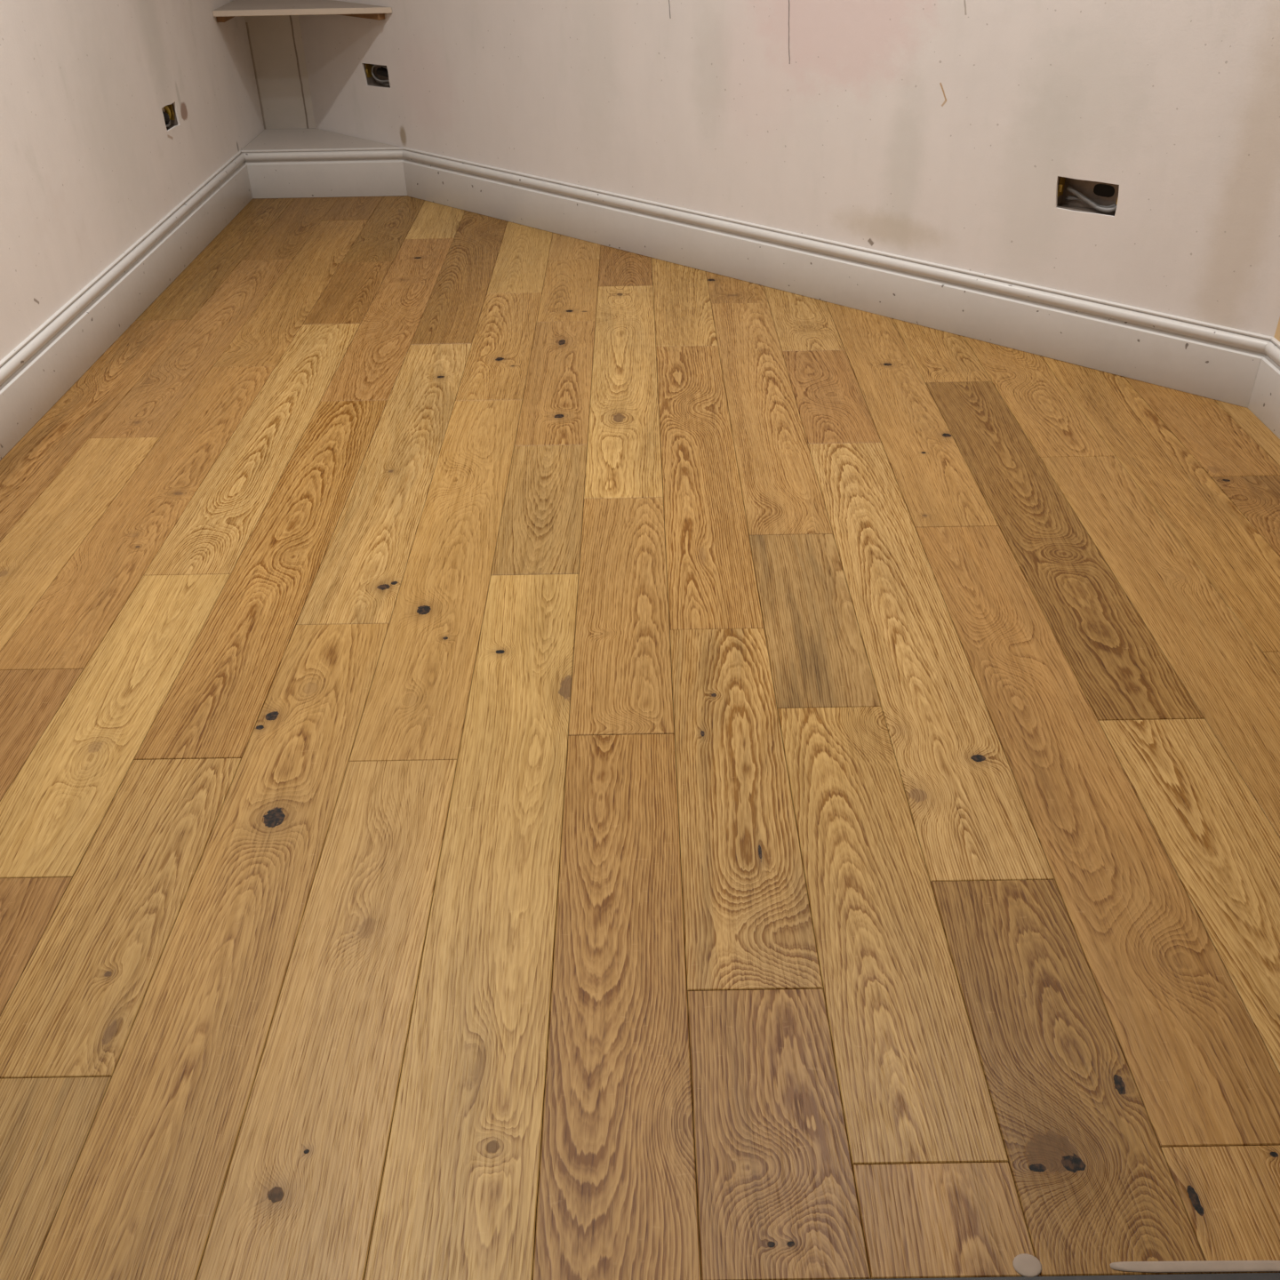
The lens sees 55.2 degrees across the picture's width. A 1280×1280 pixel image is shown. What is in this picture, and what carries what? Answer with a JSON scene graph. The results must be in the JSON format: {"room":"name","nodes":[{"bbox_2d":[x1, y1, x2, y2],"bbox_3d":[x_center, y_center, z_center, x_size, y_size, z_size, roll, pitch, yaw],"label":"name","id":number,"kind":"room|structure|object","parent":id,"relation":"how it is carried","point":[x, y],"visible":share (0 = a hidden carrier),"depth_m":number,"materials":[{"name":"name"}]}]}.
{"room":"empty room under renovation","nodes":[
{"label":"empty room under renovation","id":0,"kind":"room"},
{"bbox_2d":[0,0,263,360],"bbox_3d":[-1.350,-1.083,1.363,0.102,2.400,5.739,-1,34,0],"label":"wall","id":1,"kind":"structure","parent":0,"point":[90,162],"depth_m":2.92,"materials":[{"name":"paint"}]},
{"bbox_2d":[0,150,252,460],"bbox_3d":[-1.271,-0.064,1.863,0.018,0.148,5.215,-1,34,0],"label":"baseboard","id":2,"kind":"structure","parent":1,"relation":"attached to","point":[40,370],"depth_m":2.94,"materials":[{"name":"white wood"}]},
{"bbox_2d":[161,103,177,129],"bbox_3d":[-1.325,-1.449,3.393,0.041,0.073,0.126,-1,34,0],"label":"box","id":3,"kind":"object","parent":1,"relation":"attached to","point":[169,113],"visible":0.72,"depth_m":3.43,"materials":[{"name":"metal"}]},
{"bbox_2d":[244,15,316,129],"bbox_3d":[-1.200,-2.670,3.694,0.238,2.400,0.102,-1,34,0],"label":"wall","id":4,"kind":"structure","parent":0,"point":[276,43],"depth_m":4.14,"materials":[{"name":"paint"}]},
{"bbox_2d":[0,195,1279,1279],"bbox_3d":[0.001,-0.059,2.070,2.764,0.132,5.739,-1,34,0],"label":"floor","id":5,"kind":"structure","parent":0,"point":[526,753],"depth_m":1.59,"materials":[{"name":"brown wood"}]},
{"bbox_2d":[1012,1253,1041,1277],"bbox_3d":[0.335,0.541,1.060,0.025,0.001,0.021,-1,34,0],"label":"paper scrap","id":6,"kind":"object","parent":5,"relation":"on","point":[1027,1265],"visible":1,"depth_m":1.06,"materials":[{"name":"white paper"}]},
{"bbox_2d":[1109,1260,1279,1272],"bbox_3d":[0.493,0.540,1.056,0.175,0.001,0.011,-1,34,0],"label":"paper scrap","id":7,"kind":"object","parent":5,"relation":"on","point":[1191,1266],"visible":1,"depth_m":1.06,"materials":[{"name":"white paper"}]},
{"bbox_2d":[298,0,1279,336],"bbox_3d":[0.092,-2.082,2.791,3.380,2.400,0.102,26,43,34],"label":"wall","id":8,"kind":"structure","parent":0,"point":[945,132],"depth_m":2.81,"materials":[{"name":"paint"}]},
{"bbox_2d":[212,0,391,22],"bbox_3d":[-1.032,-2.002,3.883,0.547,0.036,0.336,-1,34,0],"label":"shelf","id":9,"kind":"object","parent":8,"relation":"attached to","point":[224,13],"visible":1,"depth_m":3.76,"materials":[{"name":"paint"}]},
{"bbox_2d":[241,128,400,150],"bbox_3d":[-1.035,-1.677,4.115,0.527,0.016,0.317,-1,34,0],"label":"shelf","id":10,"kind":"object","parent":8,"relation":"attached to","point":[268,139],"depth_m":4.08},
{"bbox_2d":[240,147,407,198],"bbox_3d":[-1.031,-1.529,4.012,0.533,0.148,0.018,-1,34,0],"label":"baseboard","id":11,"kind":"structure","parent":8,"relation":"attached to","point":[363,172],"depth_m":4.00,"materials":[{"name":"white wood"}]},
{"bbox_2d":[363,63,390,87],"bbox_3d":[-0.826,-1.816,3.934,0.137,0.073,0.041,26,43,34],"label":"box","id":12,"kind":"object","parent":8,"relation":"attached to","point":[376,75],"visible":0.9,"depth_m":3.96,"materials":[{"name":"metal"}]},
{"bbox_2d":[402,147,1273,407],"bbox_3d":[0.249,-1.039,3.254,2.727,0.148,0.018,26,43,34],"label":"baseboard","id":13,"kind":"structure","parent":8,"relation":"attached to","point":[1212,361],"depth_m":2.99,"materials":[{"name":"white wood"}]},
{"bbox_2d":[1056,176,1119,215],"bbox_3d":[0.960,-0.948,2.604,0.144,0.073,0.041,26,43,34],"label":"box","id":14,"kind":"object","parent":8,"relation":"attached to","point":[1073,194],"visible":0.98,"depth_m":2.62,"materials":[{"name":"metal"}]},
{"bbox_2d":[840,1272,1279,1279],"bbox_3d":[0.009,0.580,1.024,2.521,0.016,0.078,-1,34,0],"label":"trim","id":15,"kind":"structure","parent":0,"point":[1244,1276],"depth_m":1.05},
{"bbox_2d":[1273,317,1279,341],"bbox_3d":[1.319,-0.499,0.428,0.102,2.400,3.499,-1,34,0],"label":"wall","id":16,"kind":"structure","parent":0,"point":[1276,336],"depth_m":2.44,"materials":[{"name":"paint"}]},
{"bbox_2d":[1248,337,1279,439],"bbox_3d":[1.277,0.406,1.100,0.018,0.148,3.389,-1,34,0],"label":"baseboard","id":17,"kind":"structure","parent":16,"relation":"attached to","point":[1264,403],"depth_m":2.45,"materials":[{"name":"white wood"}]}
]}

